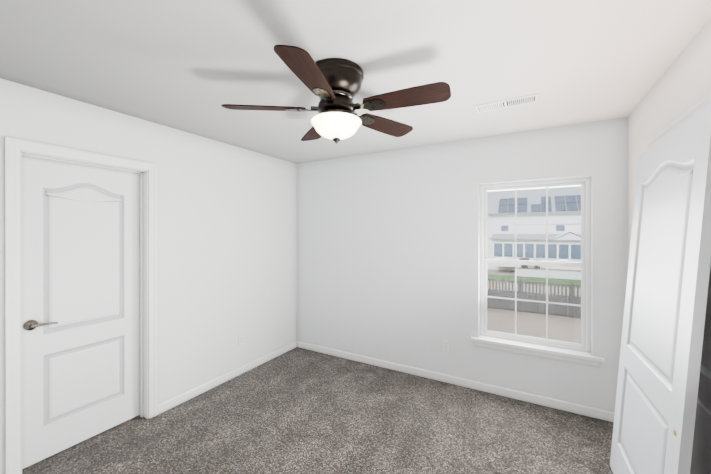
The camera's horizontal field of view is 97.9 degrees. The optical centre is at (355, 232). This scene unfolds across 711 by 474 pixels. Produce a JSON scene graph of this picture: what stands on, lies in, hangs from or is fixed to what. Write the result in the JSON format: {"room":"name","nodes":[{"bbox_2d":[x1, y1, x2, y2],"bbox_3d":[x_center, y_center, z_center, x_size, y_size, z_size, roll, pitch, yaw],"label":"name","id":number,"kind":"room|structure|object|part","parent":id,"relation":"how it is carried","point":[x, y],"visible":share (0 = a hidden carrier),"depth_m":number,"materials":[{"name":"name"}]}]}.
{"room":"empty bedroom","nodes":[
{"label":"empty bedroom","id":0,"kind":"room"},
{"bbox_2d":[0,78,296,473],"bbox_3d":[-1.710,0.305,2.648,0.130,2.440,3.501,0,0,30],"label":"wall","id":1,"kind":"structure","parent":0,"point":[227,239],"depth_m":2.92,"materials":[{"name":"paint"}]},
{"bbox_2d":[22,156,139,468],"bbox_3d":[-1.951,0.508,2.260,0.101,2.012,0.712,0,0,30],"label":"door","id":2,"kind":"structure","parent":1,"relation":"in","point":[80,303],"depth_m":2.22,"materials":[{"name":"paint"}]},
{"bbox_3d":[-2.062,0.601,2.032,0.067,0.066,0.150,0,0,30],"label":"handle","id":3,"kind":"part","parent":2,"relation":"part of","materials":[{"name":"grey metal"}]},
{"bbox_2d":[5,137,157,473],"bbox_3d":[-1.930,0.477,2.248,0.147,2.097,0.858,0,0,30],"label":"door frame","id":4,"kind":"structure","parent":1,"relation":"attached to","point":[148,257],"depth_m":2.00,"materials":[{"name":"paint"}]},
{"bbox_2d":[158,341,296,413],"bbox_3d":[-1.221,1.485,3.362,0.013,0.078,1.778,0,0,30],"label":"baseboard","id":5,"kind":"structure","parent":1,"relation":"attached to","point":[186,396],"depth_m":3.10,"materials":[{"name":"paint"}]},
{"bbox_2d":[22,347,613,473],"bbox_3d":[0.039,1.587,1.632,4.619,0.120,3.831,0,0,30],"label":"floor","id":6,"kind":"structure","parent":0,"point":[297,410],"depth_m":2.36,"materials":[{"name":"carpet"}]},
{"bbox_2d":[610,103,710,473],"bbox_3d":[1.538,0.508,1.602,0.199,2.033,0.954,0,0,30],"label":"closet door","id":7,"kind":"structure","parent":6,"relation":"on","point":[662,331],"depth_m":1.45,"materials":[{"name":"paint"}]},
{"bbox_2d":[0,0,710,163],"bbox_3d":[0.039,-0.974,1.628,4.619,0.120,3.831,0,0,30],"label":"ceiling","id":8,"kind":"structure","parent":0,"point":[191,66],"depth_m":1.61,"materials":[{"name":"paint"}]},
{"bbox_2d":[221,45,450,143],"bbox_3d":[-0.076,-0.711,1.746,1.170,0.406,1.216,0,0,30],"label":"ceiling fan","id":9,"kind":"object","parent":8,"relation":"attached to","point":[334,85],"visible":1,"depth_m":1.66,"materials":[{"name":"brown wood"}]},
{"bbox_3d":[-0.109,-0.588,1.771,0.290,0.099,0.290,0,0,30],"label":"lamp shade","id":10,"kind":"part","parent":9,"relation":"part of","materials":[{"name":"white glass"}]},
{"bbox_3d":[-0.109,-0.798,1.770,0.314,0.232,0.314,0,0,30],"label":"motor","id":11,"kind":"part","parent":9,"relation":"part of","materials":[{"name":"brown metal"}]},
{"bbox_2d":[475,93,537,112],"bbox_3d":[1.061,-0.910,2.189,0.392,0.008,0.137,0,0,30],"label":"ceiling vent","id":12,"kind":"object","parent":8,"relation":"in","point":[518,101],"visible":1,"depth_m":2.17,"materials":[{"name":"white metal"}]},
{"bbox_2d":[297,117,627,411],"bbox_3d":[0.948,0.304,3.219,4.619,2.440,0.130,0,0,30],"label":"wall","id":13,"kind":"structure","parent":0,"point":[388,255],"depth_m":3.19,"materials":[{"name":"paint"}]},
{"bbox_2d":[442,340,448,351],"bbox_3d":[0.921,1.154,3.156,0.070,0.115,0.008,0,0,30],"label":"electrical outlet","id":14,"kind":"object","parent":13,"relation":"attached to","point":[445,345],"visible":1,"depth_m":3.15,"materials":[{"name":"plastic"}]},
{"bbox_2d":[297,341,614,421],"bbox_3d":[0.683,1.485,3.290,3.389,0.078,0.013,0,0,30],"label":"baseboard","id":15,"kind":"structure","parent":13,"relation":"attached to","point":[601,414],"depth_m":3.01,"materials":[{"name":"paint"}]},
{"bbox_2d":[471,177,603,366],"bbox_3d":[1.605,0.314,2.818,1.020,1.579,0.181,0,0,30],"label":"window unit","id":16,"kind":"structure","parent":13,"relation":"in","point":[565,351],"depth_m":2.81,"materials":[{"name":"plastic"}]},
{"bbox_3d":[1.637,0.275,2.885,0.764,1.391,0.027,0,0,30],"label":"glass","id":17,"kind":"part","parent":16,"relation":"part of","materials":[{"name":"clear glass"}]},
{"bbox_3d":[1.592,1.062,2.797,1.020,0.084,0.129,0,0,30],"label":"window sill","id":18,"kind":"part","parent":16,"relation":"part of","materials":[{"name":"paint"}]},
{"bbox_2d":[628,17,710,263],"bbox_3d":[1.344,0.308,0.901,0.130,2.440,3.501,0,0,30],"label":"wall","id":19,"kind":"structure","parent":0,"point":[681,86],"depth_m":1.71,"materials":[{"name":"paint"}]},
{"bbox_2d":[646,92,710,149],"bbox_3d":[1.453,0.474,1.110,0.147,2.106,1.964,0,0,30],"label":"trim","id":20,"kind":"structure","parent":19,"relation":"attached to","point":[701,104],"depth_m":1.54,"materials":[{"name":"paint"}]},
{"bbox_2d":[690,264,710,473],"bbox_3d":[1.693,0.512,1.490,0.034,2.005,0.910,0,0,30],"label":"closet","id":21,"kind":"structure","parent":19,"relation":"in","point":[701,457],"depth_m":1.49,"materials":[{"name":"grey"}]},
{"label":"outside","id":22,"kind":"structure","parent":0,"visible":0},
{"bbox_2d":[487,269,580,343],"bbox_3d":[25.142,4.569,39.384,90.000,0.200,86.069,0,0,30],"label":"ground","id":23,"kind":"structure","parent":22,"point":[522,326],"depth_m":15.51,"materials":[{"name":"beige concrete"}]},
{"bbox_2d":[487,274,580,287],"bbox_3d":[18.491,4.476,27.761,60.000,0.020,5.150,0,0,30],"label":"grass lawn","id":24,"kind":"structure","parent":23,"relation":"on","point":[538,279],"depth_m":29.46,"materials":[{"name":"green plant"}]},
{"bbox_2d":[487,279,580,317],"bbox_3d":[10.117,3.573,17.136,22.015,1.860,0.110,0,0,30],"label":"fence","id":25,"kind":"object","parent":23,"relation":"on","point":[508,293],"depth_m":17.18,"materials":[{"name":"grey wood"}]},
{"bbox_2d":[487,213,580,270],"bbox_3d":[23.210,1.112,37.009,27.000,6.720,12.500,0,0,30],"label":"house","id":26,"kind":"structure","parent":23,"relation":"on","point":[566,217],"depth_m":34.73,"materials":[{"name":"white"}]},
{"bbox_2d":[487,186,580,239],"bbox_3d":[23.235,-2.398,37.047,27.800,6.300,13.200,0,0,30],"label":"roofing","id":27,"kind":"object","parent":26,"relation":"on","point":[531,199],"depth_m":37.04,"materials":[{"name":"grey"}]},
{"bbox_2d":[498,195,580,212],"bbox_3d":[21.657,-3.356,36.149,8.930,1.943,2.775,0,0,30],"label":"solar panel","id":28,"kind":"object","parent":27,"relation":"on","point":[539,207],"depth_m":35.93,"materials":[{"name":"blue"}]},
{"bbox_2d":[494,225,580,258],"bbox_3d":[22.224,0.850,32.366,13.820,3.580,3.500,0,0,30],"label":"glazing","id":29,"kind":"object","parent":26,"relation":"attached to","point":[552,249],"depth_m":32.27,"materials":[{"name":"blue"}]},
{"bbox_2d":[535,243,545,258],"bbox_3d":[19.187,1.910,32.094,0.920,1.560,0.030,0,0,30],"label":"trim","id":30,"kind":"structure","parent":26,"relation":"attached to","point":[535,243],"depth_m":32.06,"materials":[{"name":"white"}]},
{"bbox_2d":[551,232,580,259],"bbox_3d":[21.257,1.337,30.707,3.150,2.710,0.260,0,0,30],"label":"trim","id":31,"kind":"structure","parent":26,"relation":"attached to","point":[571,235],"depth_m":30.77,"materials":[{"name":"white"}]},
{"bbox_2d":[517,267,580,279],"bbox_3d":[23.278,4.095,28.927,14.850,0.780,1.470,0,0,30],"label":"deck","id":32,"kind":"object","parent":23,"relation":"on","point":[552,270],"depth_m":31.05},
{"bbox_2d":[519,258,528,268],"bbox_3d":[17.514,3.175,32.092,0.900,1.050,0.500,0,0,30],"label":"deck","id":33,"kind":"object","parent":32,"relation":"on","point":[526,267],"depth_m":31.87,"materials":[{"name":"grey"}]},
{"bbox_2d":[517,269,580,279],"bbox_3d":[22.906,4.096,28.276,14.850,0.740,0.030,0,0,30],"label":"lattice","id":34,"kind":"object","parent":32,"relation":"attached to","point":[559,274],"depth_m":30.40,"materials":[{"name":"white"}]}
]}

